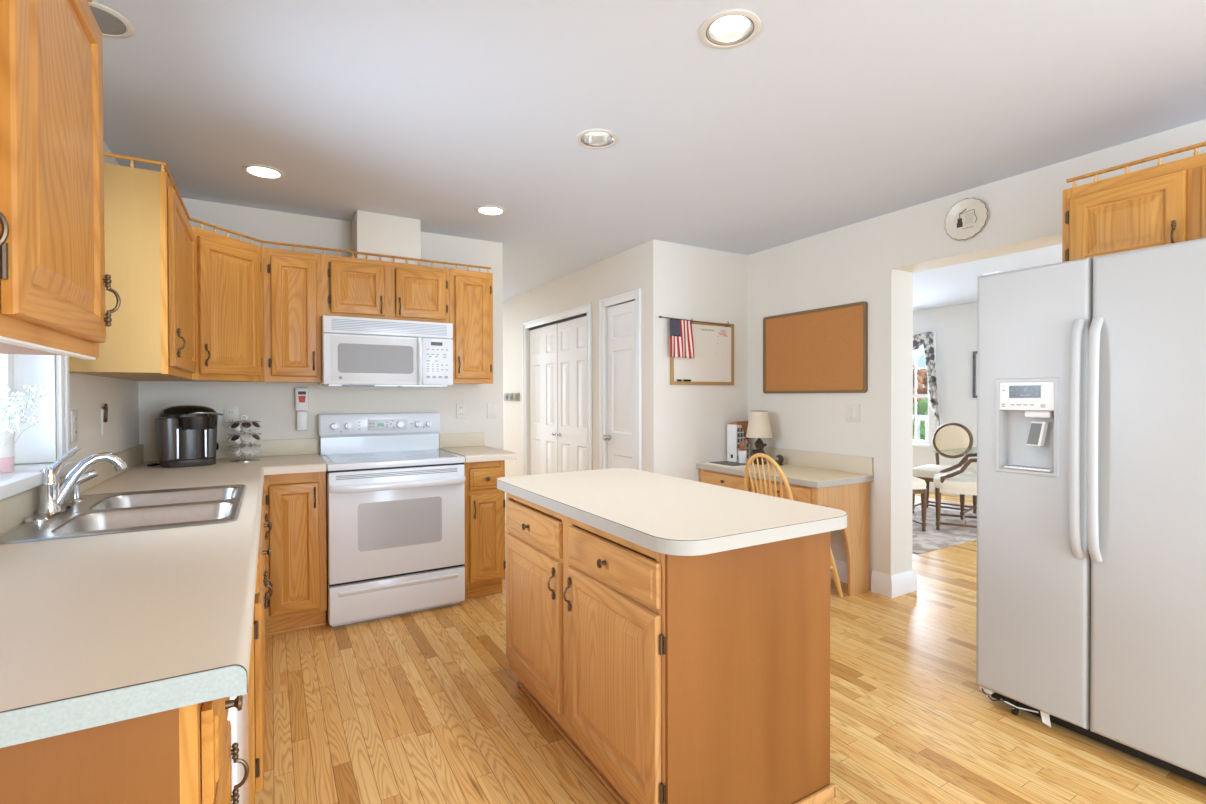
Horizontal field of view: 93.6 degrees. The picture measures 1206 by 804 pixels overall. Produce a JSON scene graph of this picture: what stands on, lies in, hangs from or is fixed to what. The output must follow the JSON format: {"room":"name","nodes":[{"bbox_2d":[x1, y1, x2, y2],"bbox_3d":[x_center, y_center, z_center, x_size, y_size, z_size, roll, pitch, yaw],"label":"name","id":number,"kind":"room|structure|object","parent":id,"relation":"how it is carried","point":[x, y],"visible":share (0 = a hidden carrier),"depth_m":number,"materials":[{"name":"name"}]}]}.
{"room":"kitchen","nodes":[
{"label":"kitchen","id":0,"kind":"room"},
{"bbox_2d":[14,142,138,464],"bbox_3d":[-0.895,0.061,0.113,0.150,2.440,7.300,0,1,-30],"label":"wall","id":1,"kind":"structure","parent":0,"point":[89,394],"depth_m":2.53,"materials":[{"name":"white paint"}]},
{"bbox_2d":[0,354,78,499],"bbox_3d":[-1.721,-0.304,1.558,0.195,1.112,0.995,0,1,-30],"label":"window","id":2,"kind":"structure","parent":1,"relation":"in","point":[35,444],"depth_m":1.93,"materials":[{"name":"white glass"}]},
{"bbox_2d":[0,430,15,472],"bbox_3d":[-1.832,0.151,1.709,0.084,0.125,0.084,0,1,-30],"label":"flower vase","id":3,"kind":"object","parent":2,"relation":"on","point":[6,452],"visible":0.94,"depth_m":1.70,"materials":[{"name":"white ceramic"}]},
{"bbox_2d":[0,384,46,445],"bbox_3d":[-1.806,0.059,1.727,0.168,0.247,0.255,0,1,-30],"label":"bouquet","id":4,"kind":"object","parent":3,"relation":"in","point":[17,422],"visible":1,"depth_m":1.73,"materials":[{"name":"white plant"}]},
{"bbox_2d":[0,0,120,359],"bbox_3d":[-0.891,-0.473,0.598,0.352,0.770,1.440,0,1,-30],"label":"upper cabinet","id":5,"kind":"object","parent":1,"relation":"attached to","point":[52,230],"visible":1,"depth_m":0.96,"materials":[{"name":"brown wood"}]},
{"bbox_2d":[70,410,77,441],"bbox_3d":[-1.986,0.090,2.128,0.008,0.116,0.072,0,1,-30],"label":"wall outlet","id":6,"kind":"object","parent":1,"relation":"attached to","point":[74,413],"visible":0.95,"depth_m":2.12,"materials":[{"name":"beige plastic"}]},
{"bbox_2d":[101,403,107,434],"bbox_3d":[-2.194,0.076,2.495,0.021,0.140,0.039,0,1,-30],"label":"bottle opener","id":7,"kind":"object","parent":1,"relation":"attached to","point":[104,411],"visible":1,"depth_m":2.49,"materials":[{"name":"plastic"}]},
{"bbox_2d":[69,163,195,378],"bbox_3d":[-1.962,-0.491,2.421,0.352,0.765,0.768,0,1,-30],"label":"upper cabinet","id":8,"kind":"object","parent":1,"relation":"attached to","point":[150,237],"visible":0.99,"depth_m":2.12,"materials":[{"name":"brown wood"}]},
{"bbox_2d":[104,152,490,272],"bbox_3d":[-1.607,-0.903,3.106,0.754,0.043,2.229,0,1,27],"label":"rail","id":9,"kind":"object","parent":8,"relation":"on","point":[164,168],"visible":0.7,"depth_m":3.15,"materials":[{"name":"brown wood"}]},
{"bbox_2d":[0,438,317,533],"bbox_3d":[-1.426,0.297,2.060,0.901,0.099,3.165,0,1,-30],"label":"backsplash","id":10,"kind":"structure","parent":1,"relation":"attached to","point":[15,509],"depth_m":2.77,"materials":[{"name":"beige laminate"}]},
{"bbox_2d":[138,198,502,454],"bbox_3d":[-1.717,0.028,3.793,2.160,2.440,0.120,0,1,-30],"label":"wall","id":11,"kind":"structure","parent":0,"point":[272,404],"depth_m":3.65,"materials":[{"name":"white paint"}]},
{"bbox_2d":[118,226,263,381],"bbox_3d":[-2.201,-0.497,3.080,0.608,0.765,0.608,0,1,-30],"label":"upper cabinet","id":12,"kind":"object","parent":11,"relation":"attached to","point":[229,295],"visible":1,"depth_m":3.00,"materials":[{"name":"brown wood"}]},
{"bbox_2d":[224,407,237,425],"bbox_3d":[-2.240,0.088,3.411,0.072,0.116,0.008,0,1,-30],"label":"wall outlet","id":13,"kind":"object","parent":11,"relation":"attached to","point":[230,413],"visible":0.8,"depth_m":3.41,"materials":[{"name":"beige plastic"}]},
{"bbox_2d":[227,410,233,414],"bbox_3d":[-2.239,0.064,3.408,0.034,0.028,0.002,0,1,-30],"label":"receptacle","id":14,"kind":"object","parent":13,"relation":"attached to","point":[229,412],"depth_m":3.41,"materials":[{"name":"beige plastic"}]},
{"bbox_2d":[263,248,321,382],"bbox_3d":[-1.876,-0.501,3.419,0.294,0.765,0.352,0,1,-30],"label":"upper cabinet","id":15,"kind":"object","parent":11,"relation":"attached to","point":[291,279],"visible":1,"depth_m":3.29,"materials":[{"name":"brown wood"}]},
{"bbox_2d":[295,388,308,430],"bbox_3d":[-1.905,0.045,3.583,0.074,0.270,0.052,0,1,-30],"label":"wall dispenser","id":16,"kind":"object","parent":11,"relation":"attached to","point":[301,394],"visible":1,"depth_m":3.56,"materials":[{"name":"white plastic"}]},
{"bbox_2d":[298,391,305,402],"bbox_3d":[-1.892,-0.032,3.560,0.044,0.070,0.001,0,1,-30],"label":"print","id":17,"kind":"object","parent":16,"relation":"attached to","point":[301,394],"depth_m":3.56,"materials":[{"name":"red paper"}]},
{"bbox_2d":[321,254,448,322],"bbox_3d":[-1.419,-0.702,3.686,0.765,0.370,0.352,0,1,-30],"label":"upper cabinet","id":18,"kind":"object","parent":11,"relation":"attached to","point":[350,287],"visible":1,"depth_m":3.54,"materials":[{"name":"brown wood"}]},
{"bbox_2d":[319,315,452,386],"bbox_3d":[-1.393,-0.303,3.649,0.760,0.421,0.442,0,1,-30],"label":"microwave","id":19,"kind":"object","parent":18,"relation":"attached to","point":[355,351],"visible":0.99,"depth_m":3.47,"materials":[{"name":"white plastic"}]},
{"bbox_2d":[351,210,420,264],"bbox_3d":[-1.427,-1.042,3.722,0.385,0.299,0.279,0,1,-30],"label":"cover","id":20,"kind":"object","parent":11,"relation":"attached to","point":[371,232],"depth_m":3.60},
{"bbox_2d":[456,403,465,418],"bbox_3d":[-1.032,0.066,4.121,0.072,0.116,0.008,0,1,-30],"label":"wall outlet","id":21,"kind":"object","parent":11,"relation":"attached to","point":[460,407],"visible":1,"depth_m":4.12,"materials":[{"name":"beige plastic"}]},
{"bbox_2d":[439,432,484,447],"bbox_3d":[-1.023,0.276,4.120,0.335,0.098,0.018,0,1,-30],"label":"backsplash","id":22,"kind":"structure","parent":11,"relation":"attached to","point":[453,439],"depth_m":4.11,"materials":[{"name":"beige laminate"}]},
{"bbox_2d":[449,268,492,383],"bbox_3d":[-0.957,-0.509,3.959,0.302,0.765,0.352,0,1,-30],"label":"upper cabinet","id":23,"kind":"object","parent":11,"relation":"attached to","point":[470,292],"visible":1,"depth_m":3.83,"materials":[{"name":"brown wood"}]},
{"bbox_2d":[487,403,496,418],"bbox_3d":[-0.831,0.067,4.238,0.072,0.116,0.009,0,1,-30],"label":"light switch","id":24,"kind":"object","parent":11,"relation":"attached to","point":[491,407],"visible":1,"depth_m":4.24,"materials":[{"name":"beige plastic"}]},
{"bbox_2d":[503,243,644,476],"bbox_3d":[-0.862,0.000,6.423,0.120,2.440,4.850,0,1,-30],"label":"wall","id":25,"kind":"structure","parent":0,"point":[623,272],"depth_m":5.51,"materials":[{"name":"white paint"}]},
{"bbox_2d":[504,393,519,400],"bbox_3d":[-1.079,-0.059,6.649,0.023,0.090,0.480,0,1,-30],"label":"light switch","id":26,"kind":"object","parent":25,"relation":"attached to","point":[507,396],"visible":1,"depth_m":6.62,"materials":[{"name":"silver metal"}]},
{"bbox_2d":[522,303,591,474],"bbox_3d":[-0.444,0.176,5.690,0.143,2.100,1.540,0,1,-30],"label":"door","id":27,"kind":"structure","parent":25,"relation":"in","point":[560,351],"depth_m":5.63,"materials":[{"name":"white wood"}]},
{"bbox_2d":[599,288,641,469],"bbox_3d":[0.144,0.182,4.598,0.089,2.105,0.610,0,1,-30],"label":"door","id":28,"kind":"structure","parent":25,"relation":"in","point":[623,437],"depth_m":4.61,"materials":[{"name":"white wood"}]},
{"bbox_2d":[94,0,1205,310],"bbox_3d":[1.520,-1.316,4.304,9.000,0.220,12.100,0,1,-30],"label":"ceiling","id":29,"kind":"structure","parent":0,"point":[837,114],"depth_m":2.26,"materials":[{"name":"white paint"}]},
{"bbox_2d":[88,1,134,38],"bbox_3d":[-1.553,-1.169,1.728,0.190,0.007,0.190,0,1,-30],"label":"recessed light","id":30,"kind":"object","parent":29,"relation":"in","point":[108,20],"visible":0.52,"depth_m":1.74,"materials":[{"name":"white metal"}]},
{"bbox_2d":[242,164,284,179],"bbox_3d":[-1.742,-1.180,2.910,0.190,0.007,0.190,0,1,-30],"label":"recessed light","id":31,"kind":"object","parent":29,"relation":"in","point":[257,170],"visible":1,"depth_m":2.90,"materials":[{"name":"white"}]},
{"bbox_2d":[475,205,505,215],"bbox_3d":[-0.699,-1.189,3.523,0.190,0.007,0.190,0,1,-30],"label":"recessed light","id":32,"kind":"object","parent":29,"relation":"in","point":[489,210],"visible":1,"depth_m":3.51,"materials":[{"name":"white"}]},
{"bbox_2d":[576,129,617,148],"bbox_3d":[-0.026,-1.204,2.550,0.190,0.052,0.190,0,1,-30],"label":"recessed light","id":33,"kind":"object","parent":29,"relation":"in","point":[592,138],"visible":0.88,"depth_m":2.59,"materials":[{"name":"white metal"}]},
{"bbox_2d":[699,9,760,48],"bbox_3d":[0.401,-1.198,1.792,0.190,0.052,0.190,0,1,-30],"label":"recessed light","id":34,"kind":"object","parent":29,"relation":"in","point":[731,28],"visible":0.91,"depth_m":1.82,"materials":[{"name":"white"}]},
{"bbox_2d":[644,239,747,481],"bbox_3d":[0.754,0.014,4.491,0.950,2.440,0.120,0,1,-30],"label":"wall","id":35,"kind":"structure","parent":0,"point":[685,426],"depth_m":4.36,"materials":[{"name":"white paint"}]},
{"bbox_2d":[670,321,733,384],"bbox_3d":[0.782,-0.380,4.424,0.636,0.495,0.016,0,1,-30],"label":"whiteboard","id":36,"kind":"object","parent":35,"relation":"attached to","point":[712,363],"visible":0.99,"depth_m":4.45,"materials":[{"name":"beige plastic"}]},
{"bbox_2d":[659,316,730,357],"bbox_3d":[0.713,-0.486,4.361,0.706,0.306,0.054,0,1,-30],"label":"flag","id":37,"kind":"object","parent":36,"relation":"attached to","point":[681,334],"visible":1,"depth_m":4.27,"materials":[{"name":"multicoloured fabric"}]},
{"bbox_2d":[255,491,1205,803],"bbox_3d":[1.527,1.294,4.329,9.000,0.120,12.100,0,1,-30],"label":"floor","id":38,"kind":"structure","parent":0,"point":[427,706],"depth_m":2.21,"materials":[{"name":"brown wood"}]},
{"bbox_2d":[0,695,248,803],"bbox_3d":[-0.856,0.838,0.800,0.599,0.873,0.365,0,1,-30],"label":"base cabinet","id":39,"kind":"object","parent":38,"relation":"on","point":[182,755],"visible":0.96,"depth_m":0.73,"materials":[{"name":"brown wood"}]},
{"bbox_2d":[227,693,248,803],"bbox_3d":[-1.104,0.837,1.221,0.584,0.868,0.596,0,1,-30],"label":"dishwasher","id":40,"kind":"object","parent":38,"relation":"on","point":[239,720],"visible":0.02,"depth_m":1.23,"materials":[{"name":"white metal"}]},
{"bbox_2d":[248,501,272,803],"bbox_3d":[-1.478,0.829,1.901,0.641,0.873,0.940,0,1,-30],"label":"base cabinet","id":41,"kind":"object","parent":38,"relation":"on","point":[257,667],"visible":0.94,"depth_m":1.67,"materials":[{"name":"brown wood"}]},
{"bbox_2d":[0,438,325,747],"bbox_3d":[-1.425,0.318,2.059,0.901,0.141,3.168,0,1,-30],"label":"countertop","id":42,"kind":"structure","parent":41,"relation":"on","point":[98,630],"depth_m":0.98,"materials":[{"name":"beige laminate"}]},
{"bbox_2d":[25,446,126,522],"bbox_3d":[-1.630,0.243,1.770,0.204,0.205,0.250,0,1,-30],"label":"faucet","id":43,"kind":"object","parent":42,"relation":"on","point":[52,493],"visible":0.97,"depth_m":1.74,"materials":[{"name":"silver metal"}]},
{"bbox_2d":[0,484,245,544],"bbox_3d":[-1.498,0.431,1.866,0.524,0.176,0.810,0,1,-30],"label":"sink","id":44,"kind":"object","parent":42,"relation":"in","point":[123,512],"visible":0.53,"depth_m":1.85,"materials":[{"name":"metal"}]},
{"bbox_2d":[65,470,97,502],"bbox_3d":[-1.817,0.292,1.975,0.047,0.104,0.086,0,1,26],"label":"sprayer","id":45,"kind":"object","parent":44,"relation":"on","point":[74,496],"visible":0.73,"depth_m":1.96,"materials":[{"name":"silver metal"}]},
{"bbox_2d":[147,405,222,467],"bbox_3d":[-2.240,0.178,3.038,0.312,0.323,0.293,-1,1,-44],"label":"coffee maker","id":46,"kind":"object","parent":42,"relation":"on","point":[187,436],"visible":1,"depth_m":2.97,"materials":[{"name":"grey plastic"}]},
{"bbox_2d":[227,415,261,461],"bbox_3d":[-2.047,0.205,3.235,0.167,0.263,0.167,0,1,-30],"label":"pod carousel","id":47,"kind":"object","parent":42,"relation":"on","point":[244,459],"visible":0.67,"depth_m":3.21,"materials":[{"name":"silver metal"}]},
{"bbox_2d":[226,434,234,443],"bbox_3d":[-2.094,0.210,3.199,0.057,0.057,0.050,-1,1,-43],"label":"pod","id":48,"kind":"object","parent":47,"relation":"in","point":[229,438],"visible":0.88,"depth_m":3.18,"materials":[{"name":"white"}]},
{"bbox_2d":[226,423,234,431],"bbox_3d":[-2.094,0.140,3.198,0.057,0.057,0.050,-1,1,-43],"label":"pod","id":49,"kind":"object","parent":47,"relation":"in","point":[228,426],"visible":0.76,"depth_m":3.18,"materials":[{"name":"white"}]},
{"bbox_2d":[227,446,234,455],"bbox_3d":[-2.093,0.277,3.200,0.057,0.057,0.050,-1,1,-43],"label":"pod","id":50,"kind":"object","parent":47,"relation":"in","point":[230,449],"visible":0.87,"depth_m":3.18,"materials":[{"name":"white plastic"}]},
{"bbox_2d":[231,446,241,455],"bbox_3d":[-2.054,0.277,3.177,0.050,0.057,0.057,0,1,2],"label":"pod","id":51,"kind":"object","parent":47,"relation":"in","point":[236,451],"visible":1,"depth_m":3.17,"materials":[{"name":"white plastic"}]},
{"bbox_2d":[231,434,241,443],"bbox_3d":[-2.054,0.210,3.177,0.050,0.057,0.057,0,1,2],"label":"pod","id":52,"kind":"object","parent":47,"relation":"in","point":[236,439],"visible":1,"depth_m":3.17,"materials":[{"name":"white plastic"}]},
{"bbox_2d":[231,423,241,431],"bbox_3d":[-2.054,0.140,3.176,0.050,0.057,0.057,0,1,2],"label":"pod","id":53,"kind":"object","parent":47,"relation":"in","point":[237,427],"visible":0.99,"depth_m":3.17,"materials":[{"name":"white plastic"}]},
{"bbox_2d":[241,446,251,455],"bbox_3d":[-2.010,0.277,3.190,0.050,0.057,0.057,-1,1,-43],"label":"pod","id":54,"kind":"object","parent":47,"relation":"in","point":[246,451],"visible":1,"depth_m":3.18,"materials":[{"name":"white plastic"}]},
{"bbox_2d":[241,434,251,443],"bbox_3d":[-2.010,0.209,3.189,0.050,0.057,0.057,-1,1,-43],"label":"pod","id":55,"kind":"object","parent":47,"relation":"in","point":[245,438],"visible":1,"depth_m":3.18,"materials":[{"name":"white plastic"}]},
{"bbox_2d":[241,422,251,431],"bbox_3d":[-2.011,0.140,3.188,0.050,0.057,0.057,-1,1,-43],"label":"pod","id":56,"kind":"object","parent":47,"relation":"in","point":[245,426],"visible":1,"depth_m":3.18,"materials":[{"name":"white plastic"}]},
{"bbox_2d":[249,421,259,430],"bbox_3d":[-1.989,0.139,3.228,0.057,0.057,0.050,0,1,2],"label":"pod","id":57,"kind":"object","parent":47,"relation":"in","point":[255,425],"visible":0.95,"depth_m":3.22,"materials":[{"name":"white"}]},
{"bbox_2d":[250,445,259,454],"bbox_3d":[-1.988,0.276,3.229,0.057,0.057,0.050,0,1,2],"label":"pod","id":58,"kind":"object","parent":47,"relation":"in","point":[255,449],"visible":0.94,"depth_m":3.22,"materials":[{"name":"white plastic"}]},
{"bbox_2d":[250,434,259,443],"bbox_3d":[-1.988,0.209,3.228,0.057,0.057,0.050,0,1,2],"label":"pod","id":59,"kind":"object","parent":47,"relation":"in","point":[255,438],"visible":0.94,"depth_m":3.22,"materials":[{"name":"white"}]},
{"bbox_2d":[250,436,257,443],"bbox_3d":[-1.991,0.212,3.230,0.051,0.039,0.051,43,6,-33],"label":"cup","id":60,"kind":"object","parent":59,"relation":"on","point":[254,439],"depth_m":3.21,"materials":[{"name":"white"}]},
{"bbox_2d":[262,489,271,651],"bbox_3d":[-1.871,0.824,2.570,0.641,0.873,0.600,0,1,-30],"label":"base cabinet","id":61,"kind":"object","parent":38,"relation":"on","point":[263,498],"visible":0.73,"depth_m":2.52,"materials":[{"name":"brown wood"}]},
{"bbox_2d":[263,471,326,635],"bbox_3d":[-1.804,0.816,3.296,0.308,0.873,0.657,0,1,-30],"label":"base cabinet","id":62,"kind":"object","parent":38,"relation":"on","point":[295,503],"visible":0.93,"depth_m":3.05,"materials":[{"name":"brown wood"}]},
{"bbox_2d":[318,412,464,626],"bbox_3d":[-1.325,0.663,3.541,0.768,1.172,0.721,0,1,-30],"label":"stove","id":63,"kind":"object","parent":38,"relation":"on","point":[395,500],"visible":1,"depth_m":3.31,"materials":[{"name":"white metal"}]},
{"bbox_2d":[320,449,464,470],"bbox_3d":[-1.327,0.354,3.540,0.760,0.039,0.606,0,1,-30],"label":"cooktop","id":64,"kind":"object","parent":63,"relation":"in","point":[354,459],"depth_m":3.39,"materials":[{"name":"grey"}]},
{"bbox_2d":[464,460,505,598],"bbox_3d":[-0.889,0.808,3.833,0.269,0.873,0.657,0,1,-30],"label":"base cabinet","id":65,"kind":"object","parent":38,"relation":"on","point":[485,563],"visible":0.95,"depth_m":3.58,"materials":[{"name":"brown wood"}]},
{"bbox_2d":[439,432,516,462],"bbox_3d":[-0.863,0.299,3.850,0.337,0.141,0.646,0,1,-30],"label":"countertop","id":66,"kind":"structure","parent":65,"relation":"on","point":[471,446],"depth_m":3.98,"materials":[{"name":"beige laminate"}]},
{"bbox_2d":[505,492,835,803],"bbox_3d":[0.138,0.822,2.133,0.705,0.873,1.187,0,1,-30],"label":"kitchen island","id":67,"kind":"object","parent":38,"relation":"on","point":[674,679],"visible":0.98,"depth_m":1.67,"materials":[{"name":"brown wood"}]},
{"bbox_2d":[497,468,846,555],"bbox_3d":[0.148,0.363,2.143,0.710,0.044,1.330,0,1,-30],"label":"island countertop","id":68,"kind":"structure","parent":67,"relation":"on","point":[664,514],"depth_m":1.80,"materials":[{"name":"laminate"}]},
{"bbox_2d":[696,445,873,595],"bbox_3d":[1.239,0.800,4.052,0.569,0.875,1.135,0,1,-30],"label":"desk","id":69,"kind":"object","parent":38,"relation":"on","point":[837,481],"visible":0.61,"depth_m":3.69,"materials":[{"name":"laminate"}]},
{"bbox_2d":[706,461,752,467],"bbox_3d":[0.958,0.470,4.290,0.200,0.010,0.300,0,1,-30],"label":"magazine stack","id":70,"kind":"object","parent":69,"relation":"on","point":[720,463],"visible":0.86,"depth_m":4.28,"materials":[{"name":"white paper"}]},
{"bbox_2d":[727,421,749,461],"bbox_3d":[1.089,0.313,4.544,0.191,0.318,0.091,-1,1,-43],"label":"magazine file","id":71,"kind":"object","parent":69,"relation":"on","point":[736,431],"visible":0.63,"depth_m":4.49,"materials":[{"name":"white paper"}]},
{"bbox_2d":[737,428,748,458],"bbox_3d":[1.115,0.327,4.506,0.156,0.247,0.001,-1,1,-43],"label":"print","id":72,"kind":"object","parent":71,"relation":"attached to","point":[738,429],"depth_m":4.49},
{"bbox_2d":[738,450,746,462],"bbox_3d":[1.065,0.422,4.323,0.072,0.105,0.072,0,1,-30],"label":"pencil cup","id":73,"kind":"object","parent":69,"relation":"on","point":[742,455],"visible":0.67,"depth_m":4.30,"materials":[{"name":"white ceramic"}]},
{"bbox_2d":[746,411,772,464],"bbox_3d":[1.196,0.271,4.335,0.200,0.406,0.200,0,1,-30],"label":"table lamp","id":74,"kind":"object","parent":69,"relation":"on","point":[759,426],"visible":0.8,"depth_m":4.27,"materials":[{"name":"beige fabric"}]},
{"bbox_2d":[775,455,783,465],"bbox_3d":[1.324,0.434,4.249,0.080,0.080,0.048,0,1,-30],"label":"ornament","id":75,"kind":"object","parent":69,"relation":"on","point":[779,459],"visible":0.91,"depth_m":4.23,"materials":[{"name":"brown metal"}]},
{"bbox_2d":[744,453,842,596],"bbox_3d":[1.219,0.782,3.688,0.488,0.920,0.460,0,1,-24],"label":"chair","id":76,"kind":"object","parent":38,"relation":"on","point":[833,567],"visible":0.38,"depth_m":3.60,"materials":[{"name":"brown wood"}]},
{"bbox_2d":[912,497,976,553],"bbox_3d":[2.915,1.205,6.408,2.500,0.008,2.800,0,1,-30],"label":"area rug","id":77,"kind":"object","parent":38,"relation":"on","point":[932,539],"visible":0.2,"depth_m":5.33,"materials":[{"name":"grey carpet"}]},
{"bbox_2d":[912,477,926,531],"bbox_3d":[2.757,0.725,5.545,0.551,0.967,0.596,0,1,-2],"label":"dining chair","id":78,"kind":"object","parent":77,"relation":"on","point":[919,485],"visible":0.08,"depth_m":5.28,"materials":[{"name":"white fabric"}]},
{"bbox_2d":[913,477,926,488],"bbox_3d":[2.759,0.760,5.508,0.551,0.100,0.520,0,1,-2],"label":"seat cushion","id":79,"kind":"object","parent":78,"relation":"on","point":[918,483],"depth_m":5.26,"materials":[{"name":"beige fabric"}]},
{"bbox_2d":[912,423,976,519],"bbox_3d":[3.711,0.717,6.146,0.596,0.967,0.551,-1,1,-42],"label":"dining chair","id":80,"kind":"object","parent":77,"relation":"on","point":[950,440],"visible":0.73,"depth_m":6.22,"materials":[{"name":"beige fabric"}]},
{"bbox_2d":[913,464,976,477],"bbox_3d":[3.683,0.751,6.121,0.520,0.100,0.551,-1,1,-42],"label":"seat cushion","id":81,"kind":"object","parent":80,"relation":"on","point":[929,470],"depth_m":6.03,"materials":[{"name":"beige fabric"}]},
{"bbox_2d":[933,453,976,529],"bbox_3d":[3.505,0.709,5.417,0.596,0.997,0.568,0,1,31],"label":"armchair","id":82,"kind":"object","parent":77,"relation":"on","point":[955,482],"visible":0.38,"depth_m":5.30,"materials":[{"name":"beige fabric"}]},
{"bbox_2d":[933,473,976,490],"bbox_3d":[3.473,0.759,5.437,0.520,0.100,0.551,0,1,31],"label":"seat cushion","id":83,"kind":"object","parent":82,"relation":"on","point":[941,481],"depth_m":5.28,"materials":[{"name":"beige fabric"}]},
{"bbox_2d":[976,238,1205,785],"bbox_3d":[2.122,0.360,2.172,0.906,1.784,0.903,0,1,-30],"label":"refrigerator","id":84,"kind":"object","parent":38,"relation":"on","point":[1091,604],"visible":1,"depth_m":1.99,"materials":[{"name":"grey metal"}]},
{"bbox_2d":[913,302,977,468],"bbox_3d":[4.638,-0.023,7.248,0.140,2.440,9.000,0,1,-30],"label":"wall","id":85,"kind":"structure","parent":0,"point":[956,326],"depth_m":7.31,"materials":[{"name":"white paint"}]},
{"bbox_2d":[913,331,935,447],"bbox_3d":[4.022,-0.168,8.195,0.100,1.545,1.590,0,1,-30],"label":"window","id":86,"kind":"structure","parent":85,"relation":"in","point":[931,419],"depth_m":7.67,"materials":[{"name":"white wood"}]},
{"bbox_2d":[913,332,939,425],"bbox_3d":[3.954,-0.300,8.114,0.072,1.261,1.730,0,1,-30],"label":"curtain","id":87,"kind":"object","parent":86,"relation":"hanging from","point":[926,339],"visible":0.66,"depth_m":7.47,"materials":[{"name":"multicoloured fabric"}]},
{"bbox_2d":[929,482,972,497],"bbox_3d":[4.573,1.127,7.219,0.018,0.140,8.800,0,1,-30],"label":"baseboard","id":88,"kind":"structure","parent":85,"relation":"attached to","point":[931,485],"depth_m":7.52,"materials":[{"name":"white wood"}]},
{"bbox_2d":[973,351,976,397],"bbox_3d":[4.780,-0.340,6.841,0.020,0.580,0.580,0,1,-30],"label":"wall picture","id":89,"kind":"object","parent":85,"relation":"attached to","point":[974,352],"visible":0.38,"depth_m":7.07,"materials":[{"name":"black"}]},
{"bbox_2d":[748,119,1205,589],"bbox_3d":[1.691,0.016,4.067,0.235,2.440,11.500,0,1,-30],"label":"wall","id":90,"kind":"structure","parent":0,"point":[874,261],"depth_m":3.67,"materials":[{"name":"white paint"}]},
{"bbox_2d":[750,445,873,474],"bbox_3d":[1.475,0.417,4.188,0.019,0.114,1.133,0,1,-30],"label":"backsplash","id":91,"kind":"structure","parent":90,"relation":"attached to","point":[837,462],"depth_m":4.01,"materials":[{"name":"beige laminate"}]},
{"bbox_2d":[763,301,867,393],"bbox_3d":[1.508,-0.366,4.119,0.019,0.604,0.904,0,1,-30],"label":"corkboard","id":92,"kind":"object","parent":90,"relation":"attached to","point":[821,350],"visible":1,"depth_m":4.06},
{"bbox_2d":[830,560,846,582],"bbox_3d":[1.467,1.167,4.217,0.016,0.135,1.030,0,1,-30],"label":"baseboard","id":93,"kind":"structure","parent":90,"relation":"attached to","point":[841,566],"depth_m":3.90,"materials":[{"name":"white wood"}]},
{"bbox_2d":[845,404,859,421],"bbox_3d":[1.688,0.074,3.830,0.009,0.116,0.110,0,1,-30],"label":"light switch","id":94,"kind":"object","parent":90,"relation":"attached to","point":[852,411],"visible":1,"depth_m":3.83,"materials":[{"name":"beige plastic"}]},
{"bbox_2d":[871,569,916,597],"bbox_3d":[1.629,1.167,4.188,0.275,0.135,1.245,0,1,-30],"label":"baseboard","id":95,"kind":"structure","parent":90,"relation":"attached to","point":[895,585],"depth_m":3.65,"materials":[{"name":"white wood"}]},
{"bbox_2d":[945,198,987,239],"bbox_3d":[2.047,-1.029,3.191,0.019,0.233,0.230,0,1,-30],"label":"decorative plate","id":96,"kind":"object","parent":90,"relation":"attached to","point":[965,219],"visible":1,"depth_m":3.19,"materials":[{"name":"beige ceramic"}]},
{"bbox_2d":[957,209,976,227],"bbox_3d":[2.049,-1.042,3.190,0.004,0.097,0.108,0,1,-30],"label":"picture","id":97,"kind":"object","parent":96,"relation":"attached to","point":[966,218],"depth_m":3.19,"materials":[{"name":"white"}]},
{"bbox_2d":[1062,141,1205,261],"bbox_3d":[2.326,-0.719,2.149,0.587,0.413,0.785,0,1,-30],"label":"upper cabinet","id":98,"kind":"object","parent":90,"relation":"attached to","point":[1163,204],"depth_m":2.15,"materials":[{"name":"brown wood"}]},
{"bbox_3d":[4.782,1.590,8.911,1.750,0.780,4.500,0,1,-30],"label":"floor","id":99,"kind":"structure","parent":0,"visible":0},
{"bbox_2d":[913,415,927,440],"bbox_3d":[5.184,0.668,9.546,0.100,1.050,3.700,0,1,-30],"label":"porch railing","id":100,"kind":"object","parent":99,"relation":"on","point":[918,416],"visible":0.03,"depth_m":9.32,"materials":[{"name":"white wood"}]},
{"label":"outside","id":101,"kind":"structure","parent":0,"visible":0},
{"bbox_3d":[13.306,1.950,14.791,22.100,0.100,28.000,0,1,-30],"label":"floor","id":102,"kind":"structure","parent":101,"visible":0},
{"bbox_2d":[913,365,927,402],"bbox_3d":[9.926,0.342,17.552,5.716,3.081,5.846,0,1,-30],"label":"autumn tree","id":103,"kind":"object","parent":102,"relation":"on","point":[921,373],"visible":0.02,"depth_m":16.36,"materials":[{"name":"orange plant"}]},
{"bbox_2d":[913,398,927,439],"bbox_3d":[6.854,0.912,12.129,3.351,2.062,3.575,0,1,-30],"label":"bush","id":104,"kind":"object","parent":102,"relation":"on","point":[922,406],"visible":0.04,"depth_m":11.39,"materials":[{"name":"green plant"}]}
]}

